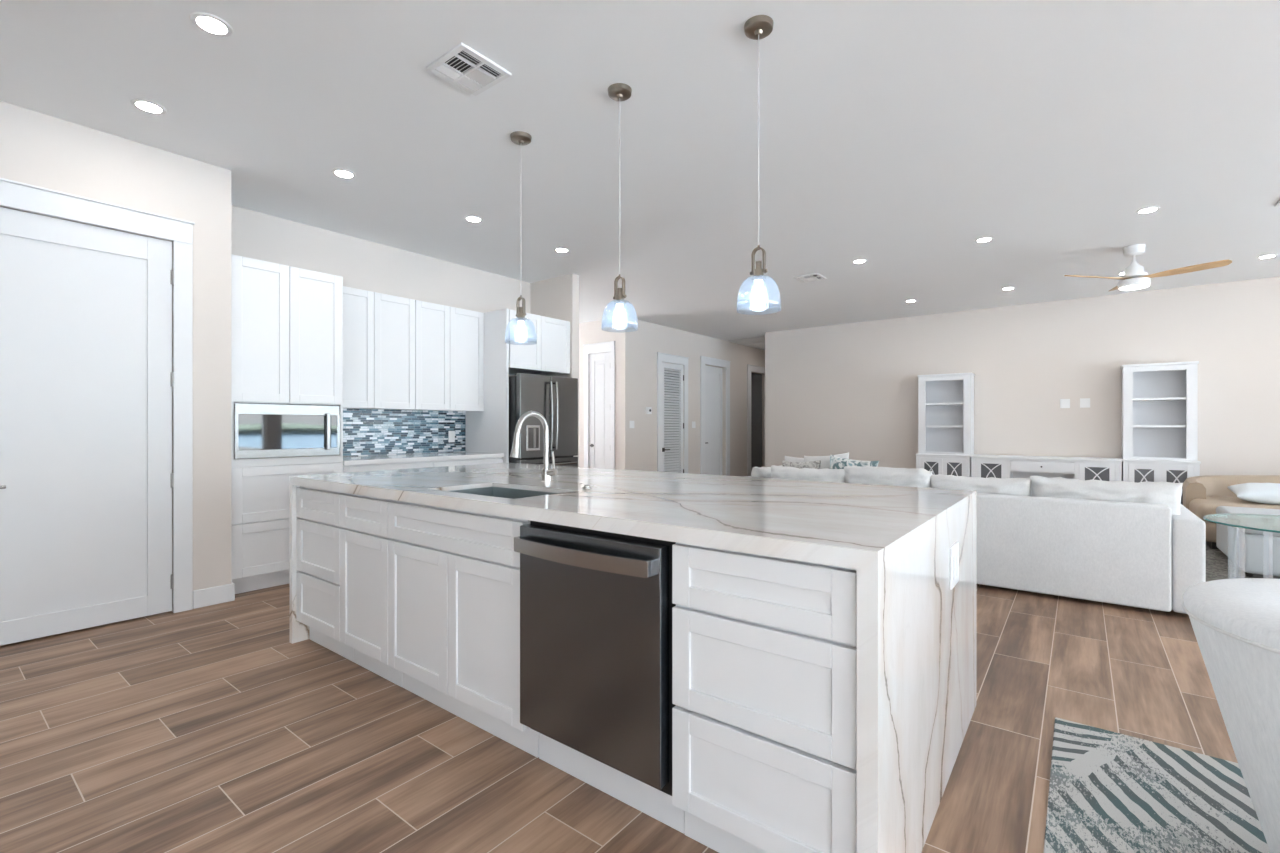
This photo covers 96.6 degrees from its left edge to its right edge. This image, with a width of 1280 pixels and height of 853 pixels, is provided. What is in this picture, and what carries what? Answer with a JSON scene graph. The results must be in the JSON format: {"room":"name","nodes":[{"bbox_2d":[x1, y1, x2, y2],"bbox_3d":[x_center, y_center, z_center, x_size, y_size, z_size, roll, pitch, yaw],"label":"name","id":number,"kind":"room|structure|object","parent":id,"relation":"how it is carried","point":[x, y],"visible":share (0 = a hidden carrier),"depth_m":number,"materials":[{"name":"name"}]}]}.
{"room":"kitchen","nodes":[
{"label":"kitchen","id":0,"kind":"room"},
{"bbox_2d":[0,101,230,611],"bbox_3d":[-4.167,-0.278,2.189,0.120,2.930,4.373,0,0,38],"label":"wall","id":1,"kind":"structure","parent":0,"point":[37,149],"depth_m":3.73,"materials":[{"name":"paint"}]},
{"bbox_2d":[0,207,173,645],"bbox_3d":[-3.228,-0.001,3.293,0.105,2.352,0.869,0,0,38],"label":"door","id":2,"kind":"structure","parent":1,"relation":"in","point":[87,376],"depth_m":3.31,"materials":[{"name":"paint"}]},
{"bbox_2d":[0,178,194,612],"bbox_3d":[-3.225,-0.068,3.283,0.034,2.510,1.067,0,0,38],"label":"trim","id":3,"kind":"structure","parent":1,"relation":"attached to","point":[13,194],"depth_m":3.64,"materials":[{"name":"paint"}]},
{"bbox_2d":[193,583,234,608],"bbox_3d":[-4.120,1.128,2.163,0.046,0.118,4.389,0,0,38],"label":"baseboard","id":4,"kind":"structure","parent":1,"relation":"attached to","point":[210,596],"depth_m":3.79,"materials":[{"name":"paint"}]},
{"bbox_2d":[231,205,529,456],"bbox_3d":[-2.355,-0.278,5.705,0.120,2.930,3.407,0,0,38],"label":"wall","id":5,"kind":"structure","parent":0,"point":[362,264],"depth_m":5.38,"materials":[{"name":"paint"}]},
{"bbox_2d":[343,286,414,409],"bbox_3d":[-2.493,-0.678,5.155,0.324,1.034,0.807,0,0,38],"label":"upper cabinet","id":6,"kind":"object","parent":5,"relation":"attached to","point":[379,328],"visible":0.77,"depth_m":5.09,"materials":[{"name":"paint"}]},
{"bbox_2d":[343,408,465,456],"bbox_3d":[-2.383,0.054,5.563,0.008,0.436,1.589,0,0,38],"label":"tile backsplash","id":7,"kind":"structure","parent":5,"relation":"attached to","point":[366,432],"depth_m":5.61,"materials":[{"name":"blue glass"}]},
{"bbox_2d":[449,431,454,441],"bbox_3d":[-1.999,0.107,6.050,0.006,0.120,0.075,0,0,38],"label":"power outlet","id":8,"kind":"object","parent":7,"relation":"attached to","point":[451,433],"visible":1,"depth_m":6.05,"materials":[{"name":"plastic"}]},
{"bbox_2d":[404,300,483,410],"bbox_3d":[-2.007,-0.678,5.785,0.324,1.034,0.776,0,0,38],"label":"upper cabinet","id":9,"kind":"object","parent":5,"relation":"attached to","point":[449,341],"visible":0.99,"depth_m":5.66,"materials":[{"name":"paint"}]},
{"bbox_2d":[509,309,569,374],"bbox_3d":[-1.331,-0.899,6.365,0.686,0.592,0.868,0,0,38],"label":"upper cabinet","id":10,"kind":"object","parent":5,"relation":"attached to","point":[550,355],"visible":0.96,"depth_m":6.16,"materials":[{"name":"paint"}]},
{"bbox_2d":[530,274,578,466],"bbox_3d":[-1.018,-0.278,6.756,0.712,2.930,0.108,0,0,38],"label":"wall","id":11,"kind":"structure","parent":0,"point":[557,297],"depth_m":6.58,"materials":[{"name":"paint"}]},
{"bbox_2d":[579,317,629,469],"bbox_3d":[-1.188,-0.278,9.835,2.500,2.930,0.120,0,0,38],"label":"wall","id":12,"kind":"structure","parent":0,"point":[589,332],"depth_m":9.12,"materials":[{"name":"paint"}]},
{"bbox_2d":[583,341,614,468],"bbox_3d":[-0.676,-0.091,9.343,0.684,2.556,0.034,0,0,38],"label":"trim","id":13,"kind":"structure","parent":12,"relation":"attached to","point":[602,347],"depth_m":9.31,"materials":[{"name":"paint"}]},
{"bbox_2d":[589,352,609,468],"bbox_3d":[-0.660,-0.015,9.346,0.489,2.381,0.103,0,0,38],"label":"door","id":14,"kind":"structure","parent":12,"relation":"in","point":[599,363],"depth_m":9.37,"materials":[{"name":"paint"}]},
{"bbox_2d":[0,583,1237,852],"bbox_3d":[1.896,1.247,5.484,13.300,0.120,17.400,0,0,38],"label":"floor","id":15,"kind":"structure","parent":0,"point":[206,729],"depth_m":2.13,"materials":[{"name":"brown wood"}]},
{"bbox_2d":[231,254,342,593],"bbox_3d":[-2.850,-0.004,4.438,0.636,2.379,0.758,0,0,38],"label":"pantry cabinet","id":16,"kind":"object","parent":15,"relation":"on","point":[287,321],"visible":0.62,"depth_m":4.17,"materials":[{"name":"paint"}]},
{"bbox_2d":[234,403,339,458],"bbox_3d":[-2.772,0.032,4.377,0.522,0.390,0.718,0,0,38],"label":"microwave oven","id":17,"kind":"object","parent":16,"relation":"in","point":[260,430],"visible":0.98,"depth_m":4.20,"materials":[{"name":"silver plastic"}]},
{"bbox_2d":[325,416,326,447],"bbox_3d":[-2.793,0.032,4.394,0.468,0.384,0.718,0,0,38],"label":"handle","id":18,"kind":"object","parent":17,"relation":"in","point":[325,416],"depth_m":4.45,"materials":[{"name":"silver metal"}]},
{"bbox_2d":[296,486,353,661],"bbox_3d":[-1.499,0.754,3.211,0.504,0.864,0.608,0,0,38],"label":"base cabinet","id":19,"kind":"object","parent":15,"relation":"on","point":[318,527],"visible":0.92,"depth_m":2.98,"materials":[{"name":"paint"}]},
{"bbox_2d":[340,493,401,686],"bbox_3d":[-1.118,0.754,2.917,0.452,0.864,0.608,0,0,38],"label":"base cabinet","id":20,"kind":"object","parent":15,"relation":"on","point":[364,538],"visible":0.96,"depth_m":2.68,"materials":[{"name":"paint"}]},
{"bbox_2d":[343,461,432,472],"bbox_3d":[-2.373,0.750,5.055,0.636,0.873,0.797,0,0,38],"label":"base cabinet","id":21,"kind":"object","parent":15,"relation":"on","point":[423,464],"visible":0.14,"depth_m":4.83,"materials":[{"name":"paint"}]},
{"bbox_2d":[343,452,503,465],"bbox_3d":[-2.124,0.292,5.363,0.657,0.038,1.589,0,0,38],"label":"countertop","id":22,"kind":"structure","parent":21,"relation":"on","point":[397,458],"depth_m":5.19,"materials":[{"name":"white stone"}]},
{"bbox_2d":[388,500,538,757],"bbox_3d":[-0.580,0.754,2.502,0.902,0.864,0.608,0,0,38],"label":"base cabinet","id":23,"kind":"object","parent":15,"relation":"on","point":[454,574],"visible":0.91,"depth_m":2.23,"materials":[{"name":"paint"}]},
{"bbox_2d":[432,457,502,466],"bbox_3d":[-1.887,0.750,5.685,0.636,0.873,0.790,0,0,38],"label":"base cabinet","id":24,"kind":"object","parent":15,"relation":"on","point":[441,463],"visible":0.14,"depth_m":5.47,"materials":[{"name":"paint"}]},
{"bbox_2d":[466,308,508,462],"bbox_3d":[-1.615,-0.005,5.995,0.688,2.383,0.027,0,0,38],"label":"panel","id":25,"kind":"object","parent":15,"relation":"on","point":[487,431],"visible":0.5,"depth_m":5.89,"materials":[{"name":"paint"}]},
{"bbox_2d":[509,373,577,466],"bbox_3d":[-1.229,0.315,6.264,0.878,1.705,0.835,0,0,38],"label":"refrigerator","id":26,"kind":"object","parent":15,"relation":"on","point":[555,398],"visible":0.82,"depth_m":5.96,"materials":[{"name":"grey metal"}]},
{"bbox_2d":[514,521,684,833],"bbox_3d":[-0.007,0.755,1.991,0.618,0.861,0.656,0,0,38],"label":"dishwasher","id":27,"kind":"object","parent":15,"relation":"on","point":[596,606],"visible":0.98,"depth_m":1.74,"materials":[{"name":"grey metal"}]},
{"bbox_2d":[289,463,976,852],"bbox_3d":[-0.246,0.730,2.782,3.091,0.913,1.497,0,0,38],"label":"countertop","id":28,"kind":"structure","parent":15,"relation":"on","point":[917,635],"depth_m":1.77,"materials":[{"name":"white stone"}]},
{"bbox_2d":[451,487,555,498],"bbox_3d":[-0.597,0.406,2.467,0.620,0.225,0.388,0,0,38],"label":"sink","id":29,"kind":"object","parent":28,"relation":"in","point":[510,493],"visible":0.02,"depth_m":2.71,"materials":[{"name":"metal"}]},
{"bbox_2d":[510,411,556,480],"bbox_3d":[-0.525,0.098,2.807,0.091,0.350,0.259,0,0,38],"label":"kitchen faucet","id":30,"kind":"object","parent":28,"relation":"on","point":[547,473],"visible":1,"depth_m":2.86,"materials":[{"name":"silver metal"}]},
{"bbox_2d":[582,485,591,488],"bbox_3d":[-0.234,0.266,2.511,0.044,0.014,0.044,0,0,38],"label":"switch","id":31,"kind":"object","parent":28,"relation":"on","point":[585,486],"visible":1,"depth_m":2.50,"materials":[{"name":"silver metal"}]},
{"bbox_2d":[950,542,958,589],"bbox_3d":[1.094,0.482,1.979,0.010,0.140,0.140,0,0,38],"label":"power outlet","id":32,"kind":"object","parent":28,"relation":"attached to","point":[954,550],"visible":1,"depth_m":1.95,"materials":[{"name":"plastic"}]},
{"bbox_2d":[953,555,955,579],"bbox_3d":[1.078,0.482,1.954,0.003,0.080,0.036,0,0,38],"label":"socket","id":33,"kind":"object","parent":32,"relation":"attached to","point":[954,556],"depth_m":1.94,"materials":[{"name":"plastic"}]},
{"bbox_2d":[956,551,958,575],"bbox_3d":[1.116,0.482,2.003,0.003,0.080,0.036,0,0,38],"label":"socket","id":34,"kind":"object","parent":32,"relation":"attached to","point":[957,552],"depth_m":1.99,"materials":[{"name":"plastic"}]},
{"bbox_2d":[672,542,856,852],"bbox_3d":[0.476,0.754,1.686,0.512,0.864,0.608,0,0,38],"label":"base cabinet","id":35,"kind":"object","parent":15,"relation":"on","point":[764,648],"visible":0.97,"depth_m":1.44,"materials":[{"name":"paint"}]},
{"bbox_2d":[916,373,974,476],"bbox_3d":[4.572,0.203,8.541,0.726,1.967,0.424,0,0,38],"label":"display cabinet","id":36,"kind":"object","parent":15,"relation":"on","point":[945,401],"visible":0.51,"depth_m":8.62,"materials":[{"name":"paint"}]},
{"bbox_2d":[747,465,1205,613],"bbox_3d":[2.802,0.748,5.426,3.405,0.818,2.385,0,0,38],"label":"sectional sofa","id":37,"kind":"object","parent":15,"relation":"on","point":[1133,544],"visible":0.55,"depth_m":3.85,"materials":[{"name":"fabric"}]},
{"bbox_2d":[751,465,781,477],"bbox_3d":[1.349,0.579,5.844,0.661,0.365,0.239,0,0,-44],"label":"cushion","id":38,"kind":"object","parent":37,"relation":"on","point":[760,472],"depth_m":5.60,"materials":[{"name":"fabric"}]},
{"bbox_2d":[785,456,803,461],"bbox_3d":[1.712,0.512,6.031,0.421,0.391,0.195,0,0,38],"label":"throw pillow","id":39,"kind":"object","parent":37,"relation":"on","point":[787,458],"visible":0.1,"depth_m":6.06,"materials":[{"name":"fabric"}]},
{"bbox_2d":[782,460,820,468],"bbox_3d":[1.565,0.527,5.563,0.421,0.412,0.198,0,0,41],"label":"throw pillow","id":40,"kind":"object","parent":37,"relation":"on","point":[812,464],"visible":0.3,"depth_m":5.51,"materials":[{"name":"beige fabric"}]},
{"bbox_2d":[771,465,844,482],"bbox_3d":[1.552,0.552,5.246,0.715,0.362,0.271,0,0,38],"label":"cushion","id":41,"kind":"object","parent":37,"relation":"on","point":[777,472],"depth_m":5.15,"materials":[{"name":"fabric"}]},
{"bbox_2d":[804,452,848,468],"bbox_3d":[1.842,0.497,5.626,0.498,0.496,0.212,0,0,34],"label":"throw pillow","id":42,"kind":"object","parent":37,"relation":"on","point":[825,460],"visible":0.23,"depth_m":5.60,"materials":[{"name":"fabric"}]},
{"bbox_2d":[830,454,878,468],"bbox_3d":[1.946,0.502,5.270,0.481,0.474,0.200,0,0,35],"label":"throw pillow","id":43,"kind":"object","parent":37,"relation":"on","point":[836,462],"visible":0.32,"depth_m":5.26,"materials":[{"name":"fabric"}]},
{"bbox_2d":[844,466,932,487],"bbox_3d":[2.093,0.536,4.827,0.705,0.393,0.274,0,0,38],"label":"cushion","id":44,"kind":"object","parent":37,"relation":"on","point":[912,477],"depth_m":4.72,"materials":[{"name":"fabric"}]},
{"bbox_2d":[930,474,1030,495],"bbox_3d":[2.624,0.558,4.414,0.680,0.349,0.275,0,0,38],"label":"cushion","id":45,"kind":"object","parent":37,"relation":"on","point":[991,485],"depth_m":4.31,"materials":[{"name":"fabric"}]},
{"bbox_2d":[1030,476,1182,514],"bbox_3d":[3.209,0.546,3.960,0.820,0.367,0.264,0,0,38],"label":"cushion","id":46,"kind":"object","parent":37,"relation":"on","point":[1160,493],"depth_m":3.86,"materials":[{"name":"fabric"}]},
{"bbox_2d":[971,454,1121,495],"bbox_3d":[5.504,0.800,7.798,1.656,0.772,0.462,0,0,38],"label":"media console","id":47,"kind":"object","parent":15,"relation":"on","point":[983,466],"visible":0.48,"depth_m":7.67,"materials":[{"name":"paint"}]},
{"bbox_2d":[1044,717,1269,852],"bbox_3d":[1.583,1.182,0.930,1.530,0.010,2.308,0,0,38],"label":"area rug","id":48,"kind":"object","parent":15,"relation":"on","point":[1110,792],"visible":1,"depth_m":1.79,"materials":[{"name":"green fabric"}]},
{"bbox_2d":[1182,578,1279,852],"bbox_3d":[1.738,0.808,1.341,0.670,0.738,0.803,0,0,38],"label":"barrel chair","id":49,"kind":"object","parent":48,"relation":"on","point":[1235,622],"visible":1,"depth_m":1.38,"materials":[{"name":"fabric"}]},
{"bbox_2d":[1121,361,1200,504],"bbox_3d":[6.450,0.203,7.091,0.706,1.967,0.424,0,0,38],"label":"display cabinet","id":50,"kind":"object","parent":15,"relation":"on","point":[1160,400],"visible":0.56,"depth_m":7.14,"materials":[{"name":"paint"}]},
{"bbox_2d":[1206,544,1252,581],"bbox_3d":[6.135,1.180,4.461,2.940,0.014,3.240,0,0,38],"label":"living room rug","id":51,"kind":"object","parent":15,"relation":"on","point":[1219,566],"visible":0.02,"depth_m":4.74,"materials":[{"name":"grey carpet"}]},
{"bbox_2d":[1183,475,1279,548],"bbox_3d":[6.542,0.814,5.284,2.160,0.714,1.220,0,0,38],"label":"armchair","id":52,"kind":"object","parent":51,"relation":"on","point":[1202,495],"visible":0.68,"depth_m":5.86,"materials":[{"name":"fabric"}]},
{"bbox_2d":[1189,495,1279,521],"bbox_3d":[6.460,0.825,5.227,2.060,0.175,1.030,0,0,38],"label":"seat cushion","id":53,"kind":"object","parent":52,"relation":"on","point":[1201,506],"depth_m":5.47,"materials":[{"name":"beige fabric"}]},
{"bbox_2d":[1227,483,1279,504],"bbox_3d":[6.215,0.642,5.335,0.950,0.197,0.459,0,0,38],"label":"lumbar pillow","id":54,"kind":"object","parent":52,"relation":"on","point":[1265,493],"visible":1,"depth_m":5.40,"materials":[{"name":"white fabric"}]},
{"bbox_2d":[1216,506,1279,578],"bbox_3d":[5.451,0.952,4.509,1.130,0.440,1.150,0,0,38],"label":"ottoman","id":55,"kind":"object","parent":51,"relation":"on","point":[1256,552],"visible":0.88,"depth_m":4.40,"materials":[{"name":"fabric"}]},
{"bbox_2d":[1216,506,1279,535],"bbox_3d":[5.451,0.781,4.509,1.130,0.098,1.150,0,0,38],"label":"cushion","id":56,"kind":"object","parent":55,"relation":"on","point":[1251,521],"depth_m":4.59,"materials":[{"name":"white fabric"}]},
{"bbox_2d":[1203,514,1279,532],"bbox_3d":[3.973,0.885,3.388,0.890,0.600,0.890,0,0,38],"label":"glass side table","id":57,"kind":"object","parent":15,"relation":"on","point":[1237,524],"visible":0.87,"depth_m":3.67,"materials":[{"name":"clear glass"}]},
{"bbox_2d":[0,0,1279,349],"bbox_3d":[1.896,-1.818,5.484,13.300,0.150,17.400,0,0,38],"label":"ceiling","id":58,"kind":"structure","parent":0,"point":[897,136],"depth_m":3.36,"materials":[{"name":"paint"}]},
{"bbox_2d":[130,98,166,114],"bbox_3d":[-2.675,-1.740,3.104,0.152,0.006,0.152,0,0,38],"label":"recessed light","id":59,"kind":"object","parent":58,"relation":"in","point":[148,106],"visible":1,"depth_m":3.10,"materials":[{"name":"plastic"}]},
{"bbox_2d":[190,12,232,36],"bbox_3d":[-1.856,-1.740,2.471,0.152,0.006,0.152,0,0,38],"label":"recessed light","id":60,"kind":"object","parent":58,"relation":"in","point":[211,24],"visible":1,"depth_m":2.47,"materials":[{"name":"plastic"}]},
{"bbox_2d":[331,169,355,178],"bbox_3d":[-2.040,-1.740,3.927,0.152,0.006,0.152,0,0,38],"label":"recessed light","id":61,"kind":"object","parent":58,"relation":"in","point":[343,173],"visible":1,"depth_m":3.92,"materials":[{"name":"plastic"}]},
{"bbox_2d":[426,42,510,95],"bbox_3d":[-0.836,-1.737,2.787,0.290,0.013,0.290,0,0,38],"label":"ceiling vent","id":62,"kind":"object","parent":58,"relation":"in","point":[462,66],"visible":1,"depth_m":2.77,"materials":[{"name":"metal"}]},
{"bbox_2d":[464,216,482,222],"bbox_3d":[-1.397,-1.740,4.786,0.152,0.006,0.152,0,0,38],"label":"recessed light","id":63,"kind":"object","parent":58,"relation":"in","point":[475,219],"visible":1,"depth_m":4.78,"materials":[{"name":"ceramic"}]},
{"bbox_2d":[505,131,536,343],"bbox_3d":[-0.716,-1.123,3.426,0.189,1.240,0.189,0,0,38],"label":"pendant lamp","id":64,"kind":"object","parent":58,"relation":"hanging from","point":[517,137],"visible":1,"depth_m":3.41,"materials":[{"name":"white glass"}]},
{"bbox_2d":[554,248,569,252],"bbox_3d":[-0.771,-1.740,5.628,0.152,0.006,0.152,0,0,38],"label":"recessed light","id":65,"kind":"object","parent":58,"relation":"in","point":[561,250],"visible":1,"depth_m":5.63,"materials":[{"name":"ceramic"}]},
{"bbox_2d":[601,83,637,328],"bbox_3d":[-0.105,-1.123,2.955,0.189,1.240,0.189,0,0,38],"label":"pendant lamp","id":66,"kind":"object","parent":58,"relation":"hanging from","point":[619,92],"visible":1,"depth_m":2.94,"materials":[{"name":"silver metal"}]},
{"bbox_2d":[737,15,780,310],"bbox_3d":[0.515,-1.123,2.476,0.189,1.240,0.189,0,0,38],"label":"pendant lamp","id":67,"kind":"object","parent":58,"relation":"hanging from","point":[757,27],"visible":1,"depth_m":2.46,"materials":[{"name":"white glass"}]},
{"bbox_2d":[793,273,826,282],"bbox_3d":[1.987,-1.737,6.665,0.290,0.013,0.290,0,0,38],"label":"ceiling vent","id":68,"kind":"object","parent":58,"relation":"in","point":[815,276],"visible":1,"depth_m":6.65,"materials":[{"name":"metal"}]},
{"bbox_2d":[852,259,866,263],"bbox_3d":[2.314,-1.740,6.008,0.152,0.006,0.152,0,0,38],"label":"recessed light","id":69,"kind":"object","parent":58,"relation":"in","point":[857,261],"visible":1,"depth_m":6.01,"materials":[{"name":"ceramic"}]},
{"bbox_2d":[975,237,993,242],"bbox_3d":[3.210,-1.740,5.317,0.152,0.006,0.152,0,0,38],"label":"recessed light","id":70,"kind":"object","parent":58,"relation":"in","point":[984,239],"visible":1,"depth_m":5.30,"materials":[{"name":"ceramic"}]},
{"bbox_2d":[1001,287,1014,289],"bbox_3d":[4.648,-1.740,7.200,0.152,0.006,0.152,0,0,38],"label":"recessed light","id":71,"kind":"object","parent":58,"relation":"in","point":[1006,288],"visible":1,"depth_m":7.19,"materials":[{"name":"ceramic"}]},
{"bbox_2d":[1064,244,1231,290],"bbox_3d":[4.860,-1.541,5.416,1.133,0.404,1.024,0,0,-31],"label":"ceiling fan","id":72,"kind":"object","parent":58,"relation":"hanging from","point":[1134,277],"visible":1,"depth_m":5.45,"materials":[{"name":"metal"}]},
{"bbox_2d":[1135,206,1160,213],"bbox_3d":[4.088,-1.740,4.588,0.152,0.006,0.152,0,0,38],"label":"recessed light","id":73,"kind":"object","parent":58,"relation":"in","point":[1154,208],"visible":1,"depth_m":4.58,"materials":[{"name":"ceramic"}]},
{"bbox_2d":[1257,254,1277,258],"bbox_3d":[6.426,-1.740,5.840,0.152,0.006,0.152,0,0,38],"label":"recessed light","id":74,"kind":"object","parent":58,"relation":"in","point":[1270,255],"visible":1,"depth_m":5.83,"materials":[{"name":"ceramic"}]},
{"bbox_2d":[630,318,764,476],"bbox_3d":[1.771,-0.278,11.720,0.120,2.930,6.480,0,0,38],"label":"wall","id":75,"kind":"structure","parent":0,"point":[647,339],"depth_m":10.54,"materials":[{"name":"paint"}]},
{"bbox_2d":[646,407,651,413],"bbox_3d":[0.150,-0.266,9.498,0.030,0.115,0.140,0,0,38],"label":"thermostat","id":76,"kind":"object","parent":75,"relation":"attached to","point":[648,409],"visible":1,"depth_m":9.48,"materials":[{"name":"plastic"}]},
{"bbox_2d":[662,362,683,472],"bbox_3d":[0.584,0.031,10.081,0.105,2.288,0.703,0,0,38],"label":"door","id":77,"kind":"structure","parent":75,"relation":"in","point":[672,374],"depth_m":10.11,"materials":[{"name":"paint"}]},
{"bbox_2d":[657,352,688,472],"bbox_3d":[0.594,-0.038,10.069,0.034,2.450,0.967,0,0,38],"label":"trim","id":78,"kind":"structure","parent":75,"relation":"attached to","point":[661,357],"depth_m":9.86,"materials":[{"name":"paint"}]},
{"bbox_2d":[705,365,721,474],"bbox_3d":[1.437,-0.009,11.296,0.100,2.368,0.830,0,0,38],"label":"door","id":79,"kind":"structure","parent":75,"relation":"in","point":[713,375],"depth_m":11.36,"materials":[{"name":"paint"}]},
{"bbox_2d":[700,356,730,475],"bbox_3d":[1.502,-0.075,11.246,0.034,2.525,1.146,0,0,38],"label":"trim","id":80,"kind":"structure","parent":75,"relation":"attached to","point":[704,360],"depth_m":10.96,"materials":[{"name":"paint"}]},
{"bbox_2d":[728,336,764,344],"bbox_3d":[2.322,-1.737,11.535,0.820,0.012,0.700,0,0,38],"label":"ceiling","id":81,"kind":"structure","parent":75,"relation":"attached to","point":[755,340],"depth_m":11.52,"materials":[{"name":"paint"}]},
{"bbox_2d":[747,364,764,475],"bbox_3d":[2.681,-0.078,12.774,0.034,2.530,1.166,0,0,38],"label":"trim","id":82,"kind":"structure","parent":75,"relation":"attached to","point":[750,368],"depth_m":12.37,"materials":[{"name":"paint"}]},
{"bbox_2d":[751,375,761,471],"bbox_3d":[2.493,-0.009,13.450,0.810,2.368,0.070,0,0,38],"label":"door","id":83,"kind":"structure","parent":75,"relation":"in","point":[756,380],"depth_m":13.28,"materials":[{"name":"wood"}]},
{"bbox_2d":[765,277,1279,475],"bbox_3d":[7.173,-0.278,9.297,9.245,2.930,3.915,0,0,38],"label":"wall","id":84,"kind":"structure","parent":0,"point":[852,388],"depth_m":8.02,"materials":[{"name":"paint"}]},
{"bbox_2d":[1060,399,1069,407],"bbox_3d":[5.847,-0.316,7.842,0.110,0.125,0.009,0,0,38],"label":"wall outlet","id":85,"kind":"object","parent":84,"relation":"attached to","point":[1064,403],"visible":1,"depth_m":7.84,"materials":[{"name":"plastic"}]},
{"bbox_2d":[1080,398,1089,407],"bbox_3d":[6.019,-0.318,7.709,0.110,0.125,0.009,0,0,38],"label":"wall outlet","id":86,"kind":"object","parent":84,"relation":"attached to","point":[1084,402],"visible":1,"depth_m":7.71,"materials":[{"name":"plastic"}]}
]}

